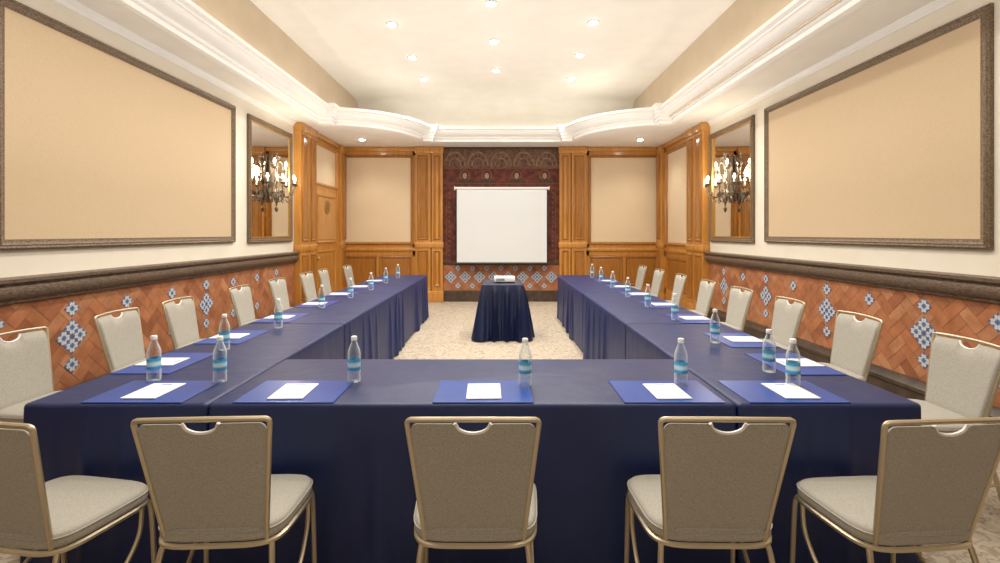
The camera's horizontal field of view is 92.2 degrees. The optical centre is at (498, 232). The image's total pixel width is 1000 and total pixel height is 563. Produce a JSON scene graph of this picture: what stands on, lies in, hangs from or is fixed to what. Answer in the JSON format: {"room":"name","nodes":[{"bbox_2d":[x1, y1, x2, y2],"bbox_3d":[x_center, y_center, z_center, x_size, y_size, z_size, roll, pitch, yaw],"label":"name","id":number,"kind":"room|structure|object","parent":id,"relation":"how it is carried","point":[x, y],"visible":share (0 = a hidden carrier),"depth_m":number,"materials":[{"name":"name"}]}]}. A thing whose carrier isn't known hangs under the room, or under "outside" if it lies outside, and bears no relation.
{"room":"conference room","nodes":[
{"label":"conference room","id":0,"kind":"room"},
{"bbox_2d":[0,0,293,277],"bbox_3d":[-3.540,-0.660,4.050,0.200,4.300,13.100,0,0,0],"label":"wall","id":1,"kind":"structure","parent":0,"point":[13,263],"depth_m":4.72,"materials":[{"name":"beige paint"}]},
{"bbox_2d":[0,0,235,250],"bbox_3d":[-3.417,-0.760,4.735,0.045,1.760,2.970,0,0,0],"label":"wall panel","id":2,"kind":"object","parent":1,"relation":"attached to","point":[101,146],"visible":1,"depth_m":4.12,"materials":[{"name":"beige fabric"}]},
{"bbox_2d":[0,268,277,372],"bbox_3d":[-3.432,0.830,2.975,0.016,0.587,9.133,0,0,0],"label":"trim","id":3,"kind":"structure","parent":1,"relation":"attached to","point":[72,307],"depth_m":3.91,"materials":[{"name":"blue tile"}]},
{"bbox_2d":[0,263,293,390],"bbox_3d":[-3.428,0.865,2.775,0.001,0.730,10.550,0,0,0],"label":"trim","id":4,"kind":"structure","parent":1,"relation":"attached to","point":[34,317],"depth_m":4.57,"materials":[{"name":"tile"}]},
{"bbox_2d":[0,252,298,305],"bbox_3d":[-3.390,0.405,2.775,0.100,0.190,10.550,0,0,0],"label":"trim","id":5,"kind":"structure","parent":1,"relation":"attached to","point":[29,288],"depth_m":4.25,"materials":[{"name":"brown wood"}]},
{"bbox_2d":[52,0,295,125],"bbox_3d":[-3.415,-1.825,2.775,0.050,0.070,10.550,0,0,0],"label":"trim","id":6,"kind":"structure","parent":1,"relation":"attached to","point":[72,5],"depth_m":4.82,"materials":[{"name":"white paint"}]},
{"bbox_2d":[247,113,292,242],"bbox_3d":[-3.417,-0.745,7.250,0.045,1.770,1.380,0,0,0],"label":"wall mirror","id":7,"kind":"object","parent":1,"relation":"attached to","point":[264,224],"visible":0.98,"depth_m":7.06,"materials":[{"name":"brown mirror"}]},
{"bbox_2d":[264,151,297,211],"bbox_3d":[-3.225,-0.770,7.200,0.390,0.920,0.660,0,0,-13],"label":"wall sconce","id":8,"kind":"object","parent":7,"relation":"attached to","point":[273,164],"visible":1,"depth_m":7.16,"materials":[{"name":"brown metal"}]},
{"bbox_2d":[293,122,346,306],"bbox_3d":[-3.368,-0.182,9.250,0.145,3.345,2.430,0,0,0],"label":"trim","id":9,"kind":"structure","parent":1,"relation":"attached to","point":[309,247],"depth_m":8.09,"materials":[{"name":"brown wood"}]},
{"bbox_2d":[317,145,334,186],"bbox_3d":[-3.414,-1.310,9.460,0.012,0.700,1.160,0,0,0],"label":"upholstered panel","id":10,"kind":"object","parent":1,"relation":"attached to","point":[325,158],"visible":0.87,"depth_m":9.46,"materials":[{"name":"beige fabric"}]},
{"bbox_2d":[316,189,336,297],"bbox_3d":[-3.377,0.325,9.460,0.125,2.310,1.220,0,0,0],"label":"door","id":11,"kind":"structure","parent":1,"relation":"in","point":[326,240],"depth_m":9.48,"materials":[{"name":"brown wood"}]},
{"bbox_2d":[316,133,339,290],"bbox_3d":[-3.390,-0.182,9.450,0.100,3.345,1.400,0,0,0],"label":"trim","id":12,"kind":"structure","parent":1,"relation":"attached to","point":[322,141],"depth_m":10.04,"materials":[{"name":"brown wood"}]},
{"bbox_2d":[250,0,735,98],"bbox_3d":[0.045,-2.760,4.000,7.370,0.100,13.400,0,0,0],"label":"ceiling","id":13,"kind":"structure","parent":0,"point":[632,42],"depth_m":6.77,"materials":[{"name":"paint"}]},
{"bbox_2d":[191,0,358,108],"bbox_3d":[-2.925,-2.295,3.750,0.050,0.830,12.500,0,0,0],"label":"wall","id":14,"kind":"structure","parent":13,"relation":"attached to","point":[243,18],"depth_m":6.24,"materials":[{"name":"beige paint"}]},
{"bbox_2d":[356,99,634,118],"bbox_3d":[-0.070,-2.540,9.850,5.660,0.340,0.300,0,0,0],"label":"trim","id":15,"kind":"structure","parent":13,"relation":"attached to","point":[413,108],"depth_m":9.93,"materials":[{"name":"paint"}]},
{"bbox_2d":[417,119,577,126],"bbox_3d":[-0.070,-2.295,10.025,5.760,0.830,0.050,0,0,0],"label":"trim","id":16,"kind":"structure","parent":13,"relation":"attached to","point":[441,122],"depth_m":10.00,"materials":[{"name":"paint"}]},
{"bbox_2d":[633,0,842,116],"bbox_3d":[2.785,-2.295,3.750,0.050,0.830,12.500,0,0,0],"label":"trim","id":17,"kind":"structure","parent":13,"relation":"attached to","point":[742,18],"depth_m":6.13,"materials":[{"name":"beige paint"}]},
{"bbox_2d":[0,302,999,562],"bbox_3d":[0.045,1.540,4.050,7.370,0.100,13.500,0,0,0],"label":"floor","id":18,"kind":"structure","parent":0,"point":[447,331],"depth_m":6.21,"materials":[{"name":"carpet"}]},
{"bbox_2d":[0,326,61,422],"bbox_3d":[-2.717,1.040,2.882,0.476,0.892,0.470,0,0,2],"label":"banquet chair","id":19,"kind":"object","parent":18,"relation":"on","point":[26,373],"visible":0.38,"depth_m":2.91,"materials":[{"name":"beige fabric"}]},
{"bbox_2d":[0,421,156,562],"bbox_3d":[-1.645,1.040,1.758,0.470,0.892,0.476,0,0,10],"label":"banquet chair","id":20,"kind":"object","parent":18,"relation":"on","point":[36,514],"visible":1,"depth_m":1.62,"materials":[{"name":"beige fabric"}]},
{"bbox_2d":[93,307,145,372],"bbox_3d":[-2.717,1.040,3.698,0.476,0.892,0.470,0,0,-2],"label":"banquet chair","id":21,"kind":"object","parent":18,"relation":"on","point":[121,337],"visible":0.41,"depth_m":3.66,"materials":[{"name":"beige fabric"}]},
{"bbox_2d":[161,296,206,349],"bbox_3d":[-2.717,1.040,4.398,0.476,0.892,0.470,0,0,-2],"label":"banquet chair","id":22,"kind":"object","parent":18,"relation":"on","point":[181,320],"visible":0.41,"depth_m":4.36,"materials":[{"name":"beige fabric"}]},
{"bbox_2d":[130,416,316,562],"bbox_3d":[-0.982,1.040,1.783,0.470,0.892,0.476,0,0,-3],"label":"banquet chair","id":23,"kind":"object","parent":18,"relation":"on","point":[218,484],"visible":1,"depth_m":1.61,"materials":[{"name":"beige fabric"}]},
{"bbox_2d":[229,284,258,326],"bbox_3d":[-2.717,1.040,5.438,0.476,0.892,0.470,0,0,-1],"label":"banquet chair","id":24,"kind":"object","parent":18,"relation":"on","point":[241,299],"visible":0.44,"depth_m":5.40,"materials":[{"name":"beige fabric"}]},
{"bbox_2d":[268,277,291,312],"bbox_3d":[-2.717,1.040,6.341,0.476,0.892,0.470,0,0,1],"label":"banquet chair","id":25,"kind":"object","parent":18,"relation":"on","point":[278,289],"visible":0.34,"depth_m":6.32,"materials":[{"name":"beige fabric"}]},
{"bbox_2d":[299,271,316,301],"bbox_3d":[-2.717,1.040,7.302,0.476,0.892,0.470,0,0,2],"label":"banquet chair","id":26,"kind":"object","parent":18,"relation":"on","point":[307,281],"visible":0.43,"depth_m":7.27,"materials":[{"name":"beige fabric"}]},
{"bbox_2d":[318,268,333,295],"bbox_3d":[-2.717,1.040,7.998,0.476,0.892,0.470,0,0,-2],"label":"banquet chair","id":27,"kind":"object","parent":18,"relation":"on","point":[324,276],"visible":0.38,"depth_m":7.96,"materials":[{"name":"beige fabric"}]},
{"bbox_2d":[343,265,354,286],"bbox_3d":[-2.618,1.040,8.951,0.476,0.892,0.470,0,0,1],"label":"banquet chair","id":28,"kind":"object","parent":18,"relation":"on","point":[348,273],"visible":0.39,"depth_m":8.91,"materials":[{"name":"beige fabric"}]},
{"bbox_2d":[404,417,541,562],"bbox_3d":[-0.085,1.040,1.782,0.470,0.892,0.476,0,0,0],"label":"banquet chair","id":29,"kind":"object","parent":18,"relation":"on","point":[477,486],"visible":1,"depth_m":1.61,"materials":[{"name":"beige fabric"}]},
{"bbox_2d":[631,265,646,290],"bbox_3d":[2.438,1.040,8.850,0.476,0.892,0.470,0,0,-1],"label":"banquet chair","id":30,"kind":"object","parent":18,"relation":"on","point":[641,273],"visible":0.51,"depth_m":8.82,"materials":[{"name":"beige fabric"}]},
{"bbox_2d":[646,269,664,296],"bbox_3d":[2.438,1.040,7.931,0.476,0.892,0.470,0,0,0],"label":"banquet chair","id":31,"kind":"object","parent":18,"relation":"on","point":[658,276],"visible":0.45,"depth_m":7.88,"materials":[{"name":"beige fabric"}]},
{"bbox_2d":[665,273,686,305],"bbox_3d":[2.437,1.040,6.998,0.476,0.892,0.470,0,0,3],"label":"banquet chair","id":32,"kind":"object","parent":18,"relation":"on","point":[679,283],"visible":0.44,"depth_m":6.94,"materials":[{"name":"beige fabric"}]},
{"bbox_2d":[690,279,715,316],"bbox_3d":[2.438,1.040,6.099,0.476,0.892,0.470,0,0,2],"label":"banquet chair","id":33,"kind":"object","parent":18,"relation":"on","point":[705,294],"visible":0.36,"depth_m":6.06,"materials":[{"name":"beige fabric"}]},
{"bbox_2d":[624,416,796,562],"bbox_3d":[0.749,1.040,1.782,0.470,0.892,0.476,0,0,1],"label":"banquet chair","id":34,"kind":"object","parent":18,"relation":"on","point":[712,484],"visible":1,"depth_m":1.61,"materials":[{"name":"beige fabric"}]},
{"bbox_2d":[719,286,753,331],"bbox_3d":[2.438,1.040,5.242,0.476,0.892,0.470,0,0,-2],"label":"banquet chair","id":35,"kind":"object","parent":18,"relation":"on","point":[739,302],"visible":0.52,"depth_m":5.21,"materials":[{"name":"beige fabric"}]},
{"bbox_2d":[761,296,805,351],"bbox_3d":[2.438,1.040,4.380,0.476,0.892,0.470,0,0,1],"label":"banquet chair","id":36,"kind":"object","parent":18,"relation":"on","point":[787,318],"visible":0.41,"depth_m":4.35,"materials":[{"name":"beige fabric"}]},
{"bbox_2d":[818,310,883,381],"bbox_3d":[2.438,1.040,3.540,0.476,0.892,0.470,0,0,0],"label":"banquet chair","id":37,"kind":"object","parent":18,"relation":"on","point":[855,342],"visible":0.52,"depth_m":3.51,"materials":[{"name":"beige fabric"}]},
{"bbox_2d":[789,417,999,562],"bbox_3d":[1.439,1.040,1.768,0.470,0.892,0.476,0,0,-4],"label":"banquet chair","id":38,"kind":"object","parent":18,"relation":"on","point":[930,486],"visible":1,"depth_m":1.61,"materials":[{"name":"beige fabric"}]},
{"bbox_2d":[909,332,999,500],"bbox_3d":[2.438,1.040,2.720,0.476,0.892,0.470,0,0,1],"label":"banquet chair","id":39,"kind":"object","parent":18,"relation":"on","point":[962,382],"visible":0.5,"depth_m":2.68,"materials":[{"name":"beige fabric"}]},
{"bbox_2d":[710,0,999,276],"bbox_3d":[3.630,-0.660,4.050,0.200,4.300,13.100,0,0,0],"label":"wall","id":40,"kind":"structure","parent":0,"point":[962,261],"depth_m":4.41,"materials":[{"name":"beige paint"}]},
{"bbox_2d":[318,103,672,142],"bbox_3d":[-0.060,-1.935,8.675,5.980,0.300,1.930,0,0,0],"label":"trim","id":41,"kind":"structure","parent":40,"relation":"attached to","point":[661,118],"depth_m":7.91,"materials":[{"name":"white paint"}]},
{"bbox_2d":[75,0,933,146],"bbox_3d":[0.045,-1.865,4.015,6.970,0.010,13.030,0,0,0],"label":"trim","id":42,"kind":"structure","parent":40,"relation":"attached to","point":[879,14],"depth_m":6.03,"materials":[{"name":"paint"}]},
{"bbox_2d":[106,0,875,141],"bbox_3d":[-0.060,-1.930,3.600,6.100,0.250,12.200,0,0,0],"label":"trim","id":43,"kind":"structure","parent":42,"relation":"attached to","point":[186,23],"depth_m":5.61,"materials":[{"name":"white paint"}]},
{"bbox_2d":[662,133,686,307],"bbox_3d":[3.480,-0.182,9.445,0.100,3.345,1.390,0,0,0],"label":"trim","id":44,"kind":"structure","parent":40,"relation":"attached to","point":[676,252],"depth_m":9.53,"materials":[{"name":"brown wood"}]},
{"bbox_2d":[668,146,686,242],"bbox_3d":[3.512,-0.720,9.445,0.012,1.840,1.170,0,0,0],"label":"upholstered panel","id":45,"kind":"object","parent":40,"relation":"attached to","point":[676,159],"visible":0.83,"depth_m":9.46,"materials":[{"name":"beige fabric"}]},
{"bbox_2d":[656,122,709,309],"bbox_3d":[3.458,-0.182,9.225,0.145,3.345,2.380,0,0,0],"label":"trim","id":46,"kind":"structure","parent":40,"relation":"attached to","point":[692,247],"depth_m":8.38,"materials":[{"name":"brown wood"}]},
{"bbox_2d":[709,115,754,242],"bbox_3d":[3.507,-0.745,7.320,0.045,1.770,1.380,0,0,0],"label":"wall mirror","id":47,"kind":"object","parent":40,"relation":"attached to","point":[737,224],"visible":0.97,"depth_m":7.15,"materials":[{"name":"brown mirror"}]},
{"bbox_2d":[704,151,736,211],"bbox_3d":[3.315,-0.770,7.230,0.390,0.920,0.660,0,0,-13],"label":"wall sconce","id":48,"kind":"object","parent":47,"relation":"attached to","point":[728,164],"visible":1,"depth_m":7.24,"materials":[{"name":"brown metal"}]},
{"bbox_2d":[707,0,957,125],"bbox_3d":[3.505,-1.825,2.775,0.050,0.070,10.550,0,0,0],"label":"trim","id":49,"kind":"structure","parent":40,"relation":"attached to","point":[935,5],"depth_m":4.82,"materials":[{"name":"white paint"}]},
{"bbox_2d":[704,252,999,304],"bbox_3d":[3.480,0.405,2.775,0.100,0.190,10.550,0,0,0],"label":"trim","id":50,"kind":"structure","parent":40,"relation":"attached to","point":[980,288],"depth_m":4.34,"materials":[{"name":"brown wood"}]},
{"bbox_2d":[707,307,999,423],"bbox_3d":[3.498,1.360,2.775,0.065,0.260,10.550,0,0,0],"label":"baseboard","id":51,"kind":"structure","parent":40,"relation":"attached to","point":[905,386],"depth_m":4.46,"materials":[{"name":"brown wood"}]},
{"bbox_2d":[709,263,999,407],"bbox_3d":[3.518,0.865,2.775,0.001,0.730,10.550,0,0,0],"label":"wall tiles","id":52,"kind":"structure","parent":40,"relation":"attached to","point":[989,333],"depth_m":4.42,"materials":[{"name":"tile"}]},
{"bbox_2d":[709,264,999,400],"bbox_3d":[3.526,0.865,2.775,0.009,0.730,10.550,0,0,0],"label":"trim","id":53,"kind":"structure","parent":40,"relation":"attached to","point":[715,264],"depth_m":4.45,"materials":[{"name":"brown tile"}]},
{"bbox_2d":[720,268,999,388],"bbox_3d":[3.522,0.830,3.131,0.016,0.587,9.060,0,0,0],"label":"trim","id":54,"kind":"structure","parent":40,"relation":"attached to","point":[924,341],"depth_m":4.09,"materials":[{"name":"blue tile"}]},
{"bbox_2d":[764,3,993,249],"bbox_3d":[3.507,-0.760,4.885,0.045,1.760,2.910,0,0,0],"label":"wall panel","id":55,"kind":"object","parent":40,"relation":"attached to","point":[895,148],"visible":1,"depth_m":4.25,"materials":[{"name":"beige fabric"}]},
{"bbox_3d":[0.045,-0.660,10.610,6.970,4.300,0.180,0,0,0],"label":"wall","id":56,"kind":"structure","parent":0,"visible":0},
{"bbox_2d":[346,158,410,241],"bbox_3d":[-2.620,-0.720,10.444,1.420,1.840,0.012,0,0,0],"label":"upholstered panel","id":57,"kind":"object","parent":56,"relation":"attached to","point":[378,190],"visible":1,"depth_m":10.44,"materials":[{"name":"beige fabric"}]},
{"bbox_2d":[345,147,656,301],"bbox_3d":[0.045,-0.182,10.418,6.970,3.345,0.205,0,0,0],"label":"trim","id":58,"kind":"structure","parent":56,"relation":"attached to","point":[435,294],"depth_m":10.35,"materials":[{"name":"brown wood"}]},
{"bbox_2d":[443,147,558,301],"bbox_3d":[0.045,-0.184,10.455,2.510,3.348,0.120,0,0,0],"label":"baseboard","id":59,"kind":"structure","parent":56,"relation":"attached to","point":[449,295],"depth_m":10.45,"materials":[{"name":"brown wood"}]},
{"bbox_2d":[445,265,556,288],"bbox_3d":[0.045,0.960,10.497,2.470,0.517,0.036,0,0,0],"label":"trim","id":60,"kind":"structure","parent":56,"relation":"attached to","point":[450,276],"depth_m":10.48,"materials":[{"name":"blue tile"}]},
{"bbox_2d":[443,149,558,261],"bbox_3d":[0.045,-0.603,10.493,2.510,2.505,0.043,0,0,0],"label":"wall panel","id":61,"kind":"object","parent":56,"relation":"attached to","point":[461,167],"visible":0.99,"depth_m":10.49,"materials":[{"name":"red paint"}]},
{"bbox_2d":[443,264,558,289],"bbox_3d":[0.045,0.960,10.483,2.510,0.580,0.001,0,0,0],"label":"tile wainscot","id":62,"kind":"structure","parent":56,"relation":"attached to","point":[447,285],"depth_m":10.48,"materials":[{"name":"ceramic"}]},
{"bbox_2d":[346,155,656,286],"bbox_3d":[0.045,-0.270,10.417,6.850,2.840,0.206,0,0,0],"label":"wood paneling","id":63,"kind":"structure","parent":56,"relation":"attached to","point":[362,267],"depth_m":10.39,"materials":[{"name":"brown wood"}]},
{"bbox_2d":[454,186,549,264],"bbox_3d":[0.060,-0.156,10.320,2.020,1.668,0.280,0,0,0],"label":"projection screen","id":64,"kind":"object","parent":56,"relation":"attached to","point":[495,225],"visible":1,"depth_m":10.22,"materials":[{"name":"white fabric"}]},
{"bbox_2d":[591,158,655,241],"bbox_3d":[2.705,-0.720,10.444,1.430,1.840,0.012,0,0,0],"label":"upholstered panel","id":65,"kind":"object","parent":56,"relation":"attached to","point":[623,190],"visible":0.95,"depth_m":10.44,"materials":[{"name":"beige fabric"}]},
{"bbox_3d":[-0.115,1.119,2.458,2.258,0.742,0.721,0,0,0],"label":"folding table","id":66,"kind":"object","parent":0,"visible":0},
{"bbox_2d":[209,359,735,562],"bbox_3d":[-0.115,1.109,2.457,2.294,0.738,0.819,0,0,0],"label":"tablecloth","id":67,"kind":"object","parent":66,"relation":"on","point":[353,448],"visible":0.51,"depth_m":2.08,"materials":[{"name":"blue fabric"}]},
{"bbox_2d":[232,381,353,402],"bbox_3d":[-0.940,0.738,2.245,0.440,0.004,0.310,0,0,0],"label":"folder","id":68,"kind":"object","parent":67,"relation":"on","point":[326,391],"visible":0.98,"depth_m":2.22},
{"bbox_2d":[267,383,318,398],"bbox_3d":[-0.950,0.732,2.230,0.156,0.005,0.210,0,0,-1],"label":"notepad","id":69,"kind":"object","parent":68,"relation":"on","point":[288,391],"visible":1,"depth_m":2.22,"materials":[{"name":"white paper"}]},
{"bbox_2d":[347,336,360,382],"bbox_3d":[-0.720,0.625,2.390,0.063,0.228,0.063,0,0,0],"label":"water bottle","id":70,"kind":"object","parent":67,"relation":"on","point":[353,363],"visible":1,"depth_m":2.38,"materials":[{"name":"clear plastic"}]},
{"bbox_2d":[432,381,532,402],"bbox_3d":[-0.070,0.738,2.245,0.440,0.004,0.310,0,0,0],"label":"folder","id":71,"kind":"object","parent":67,"relation":"on","point":[447,391],"visible":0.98,"depth_m":2.22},
{"bbox_2d":[466,383,500,398],"bbox_3d":[-0.070,0.732,2.230,0.156,0.005,0.210,0,0,-1],"label":"notepad","id":72,"kind":"object","parent":71,"relation":"on","point":[483,390],"visible":1,"depth_m":2.22,"materials":[{"name":"white paper"}]},
{"bbox_2d":[519,338,531,384],"bbox_3d":[0.127,0.625,2.340,0.063,0.228,0.063,0,0,-12],"label":"water bottle","id":73,"kind":"object","parent":71,"relation":"on","point":[525,366],"visible":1,"depth_m":2.32,"materials":[{"name":"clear plastic"}]},
{"bbox_2d":[609,381,725,402],"bbox_3d":[0.765,0.738,2.245,0.440,0.004,0.310,0,0,0],"label":"folder","id":74,"kind":"object","parent":67,"relation":"on","point":[628,391],"visible":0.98,"depth_m":2.20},
{"bbox_2d":[642,383,691,398],"bbox_3d":[0.775,0.732,2.230,0.156,0.005,0.210,0,0,-1],"label":"notepad","id":75,"kind":"object","parent":74,"relation":"on","point":[659,390],"visible":1,"depth_m":2.22,"materials":[{"name":"white paper"}]},
{"bbox_2d":[674,338,687,384],"bbox_3d":[0.885,0.625,2.340,0.063,0.228,0.063,0,0,28],"label":"water bottle","id":76,"kind":"object","parent":74,"relation":"on","point":[680,366],"visible":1,"depth_m":2.32,"materials":[{"name":"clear plastic"}]},
{"bbox_3d":[-1.665,1.119,3.004,0.766,0.742,1.814,0,0,0],"label":"folding table","id":77,"kind":"object","parent":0,"visible":0},
{"bbox_2d":[20,324,343,562],"bbox_3d":[-1.689,1.109,2.991,0.850,0.738,1.875,0,0,0],"label":"tablecloth","id":78,"kind":"object","parent":77,"relation":"on","point":[75,437],"visible":0.41,"depth_m":2.08,"materials":[{"name":"blue fabric"}]},
{"bbox_2d":[80,381,221,402],"bbox_3d":[-1.600,0.738,2.245,0.440,0.004,0.310,0,0,0],"label":"folder","id":79,"kind":"object","parent":78,"relation":"on","point":[190,389],"visible":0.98,"depth_m":2.20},
{"bbox_2d":[120,383,185,398],"bbox_3d":[-1.600,0.732,2.235,0.156,0.005,0.210,0,0,0],"label":"notepad","id":80,"kind":"object","parent":79,"relation":"on","point":[155,390],"visible":1,"depth_m":2.22,"materials":[{"name":"white paper"}]},
{"bbox_2d":[146,335,161,381],"bbox_3d":[-1.725,0.625,2.405,0.063,0.228,0.063,0,0,-41],"label":"water bottle","id":81,"kind":"object","parent":78,"relation":"on","point":[152,363],"visible":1,"depth_m":2.39,"materials":[{"name":"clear plastic"}]},
{"bbox_2d":[110,353,216,373],"bbox_3d":[-1.885,0.738,2.740,0.310,0.004,0.440,0,0,0],"label":"folder","id":82,"kind":"object","parent":78,"relation":"on","point":[194,357],"visible":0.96,"depth_m":2.65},
{"bbox_2d":[134,358,189,365],"bbox_3d":[-1.915,0.732,2.740,0.210,0.005,0.156,0,0,-1],"label":"notepad","id":83,"kind":"object","parent":82,"relation":"on","point":[164,361],"visible":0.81,"depth_m":2.73,"materials":[{"name":"white paper"}]},
{"bbox_2d":[213,336,226,382],"bbox_3d":[-1.386,0.625,2.390,0.063,0.228,0.063,0,0,35],"label":"water bottle","id":84,"kind":"object","parent":78,"relation":"on","point":[219,363],"visible":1,"depth_m":2.37,"materials":[{"name":"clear plastic"}]},
{"bbox_2d":[219,314,229,350],"bbox_3d":[-1.735,0.625,3.040,0.063,0.228,0.063,0,0,10],"label":"water bottle","id":85,"kind":"object","parent":78,"relation":"on","point":[226,334],"visible":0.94,"depth_m":3.03,"materials":[{"name":"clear plastic"}]},
{"bbox_2d":[193,330,269,343],"bbox_3d":[-1.885,0.738,3.420,0.310,0.004,0.440,0,0,0],"label":"folder","id":86,"kind":"object","parent":78,"relation":"on","point":[253,333],"visible":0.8,"depth_m":3.32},
{"bbox_3d":[-1.665,1.119,4.930,0.766,0.742,1.962,0,0,0],"label":"folding table","id":87,"kind":"object","parent":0,"visible":0},
{"bbox_2d":[248,293,398,358],"bbox_3d":[-1.667,1.109,4.930,0.908,0.738,1.998,0,0,0],"label":"tablecloth","id":88,"kind":"object","parent":87,"relation":"on","point":[370,317],"visible":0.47,"depth_m":4.78,"materials":[{"name":"blue fabric"}]},
{"bbox_2d":[254,313,309,321],"bbox_3d":[-1.885,0.738,4.200,0.310,0.004,0.440,0,0,0],"label":"folder","id":89,"kind":"object","parent":88,"relation":"on","point":[297,315],"visible":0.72,"depth_m":4.12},
{"bbox_3d":[-1.665,1.119,7.200,0.766,0.742,2.502,0,0,0],"label":"folding table","id":90,"kind":"object","parent":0,"visible":0},
{"bbox_2d":[337,275,428,350],"bbox_3d":[-1.665,1.109,7.216,0.912,0.738,2.570,0,0,0],"label":"tablecloth","id":91,"kind":"object","parent":90,"relation":"on","point":[411,291],"visible":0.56,"depth_m":6.91,"materials":[{"name":"blue fabric"}]},
{"bbox_3d":[1.435,1.119,3.004,0.766,0.742,1.814,0,0,0],"label":"folding table","id":92,"kind":"object","parent":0,"visible":0},
{"bbox_2d":[626,324,921,562],"bbox_3d":[1.462,1.109,2.994,0.857,0.738,1.871,0,0,0],"label":"tablecloth","id":93,"kind":"object","parent":92,"relation":"on","point":[830,439],"visible":0.38,"depth_m":2.08,"materials":[{"name":"blue fabric"}]},
{"bbox_2d":[710,309,719,343],"bbox_3d":[1.455,0.625,3.240,0.063,0.228,0.063,0,0,27],"label":"water bottle","id":94,"kind":"object","parent":93,"relation":"on","point":[714,329],"visible":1,"depth_m":3.22,"materials":[{"name":"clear plastic"}]},
{"bbox_2d":[703,333,779,347],"bbox_3d":[1.655,0.738,3.320,0.310,0.004,0.440,0,0,0],"label":"folder","id":95,"kind":"object","parent":93,"relation":"on","point":[722,339],"visible":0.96,"depth_m":3.23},
{"bbox_2d":[723,336,762,341],"bbox_3d":[1.685,0.732,3.320,0.210,0.005,0.156,0,0,1],"label":"notepad","id":96,"kind":"object","parent":95,"relation":"on","point":[731,338],"visible":1,"depth_m":3.31,"materials":[{"name":"white paper"}]},
{"bbox_2d":[762,329,775,372],"bbox_3d":[1.437,0.625,2.560,0.063,0.228,0.063,0,0,28],"label":"water bottle","id":97,"kind":"object","parent":93,"relation":"on","point":[769,355],"visible":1,"depth_m":2.54,"materials":[{"name":"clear plastic"}]},
{"bbox_2d":[718,381,850,402],"bbox_3d":[1.310,0.738,2.245,0.440,0.004,0.310,0,0,0],"label":"folder","id":98,"kind":"object","parent":93,"relation":"on","point":[751,391],"visible":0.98,"depth_m":2.20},
{"bbox_2d":[761,383,820,398],"bbox_3d":[1.350,0.732,2.235,0.156,0.005,0.210,0,0,1],"label":"notepad","id":99,"kind":"object","parent":98,"relation":"on","point":[789,390],"visible":1,"depth_m":2.22,"materials":[{"name":"white paper"}]},
{"bbox_2d":[785,338,800,386],"bbox_3d":[1.424,0.625,2.330,0.063,0.228,0.063,0,0,34],"label":"water bottle","id":100,"kind":"object","parent":98,"relation":"on","point":[793,367],"visible":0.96,"depth_m":2.31,"materials":[{"name":"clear plastic"}]},
{"bbox_2d":[745,353,846,374],"bbox_3d":[1.655,0.738,2.720,0.310,0.004,0.440,0,0,0],"label":"folder","id":101,"kind":"object","parent":93,"relation":"on","point":[825,370],"visible":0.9,"depth_m":2.63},
{"bbox_2d":[776,358,824,366],"bbox_3d":[1.685,0.732,2.720,0.210,0.005,0.156,0,0,-2],"label":"notepad","id":102,"kind":"object","parent":101,"relation":"on","point":[804,362],"visible":0.66,"depth_m":2.71,"materials":[{"name":"white paper"}]},
{"bbox_3d":[1.435,1.119,4.930,0.766,0.742,1.962,0,0,0],"label":"folding table","id":103,"kind":"object","parent":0,"visible":0},
{"bbox_2d":[583,293,721,358],"bbox_3d":[1.437,1.109,4.930,0.921,0.738,2.018,0,0,0],"label":"tablecloth","id":104,"kind":"object","parent":103,"relation":"on","point":[606,316],"visible":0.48,"depth_m":4.72,"materials":[{"name":"blue fabric"}]},
{"bbox_2d":[639,301,681,307],"bbox_3d":[1.655,0.738,4.950,0.310,0.004,0.440,0,0,0],"label":"folder","id":105,"kind":"object","parent":104,"relation":"on","point":[647,303],"visible":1,"depth_m":4.96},
{"bbox_2d":[664,314,718,322],"bbox_3d":[1.655,0.738,4.150,0.310,0.004,0.440,0,0,0],"label":"folder","id":106,"kind":"object","parent":104,"relation":"on","point":[674,316],"visible":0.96,"depth_m":4.04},
{"bbox_3d":[1.435,1.119,7.200,0.766,0.742,2.502,0,0,0],"label":"folding table","id":107,"kind":"object","parent":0,"visible":0},
{"bbox_2d":[557,275,645,351],"bbox_3d":[1.436,1.109,7.221,0.916,0.738,2.596,0,0,0],"label":"tablecloth","id":108,"kind":"object","parent":107,"relation":"on","point":[571,288],"visible":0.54,"depth_m":6.78,"materials":[{"name":"blue fabric"}]},
{"bbox_3d":[0.060,1.104,6.950,0.536,0.772,0.536,0,0,0],"label":"table","id":109,"kind":"object","parent":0,"visible":0},
{"bbox_2d":[471,280,534,341],"bbox_3d":[0.066,1.094,6.956,0.920,0.768,0.932,0,0,0],"label":"tablecloth","id":110,"kind":"object","parent":109,"relation":"on","point":[503,310],"visible":0.97,"depth_m":6.62,"materials":[{"name":"blue fabric"}]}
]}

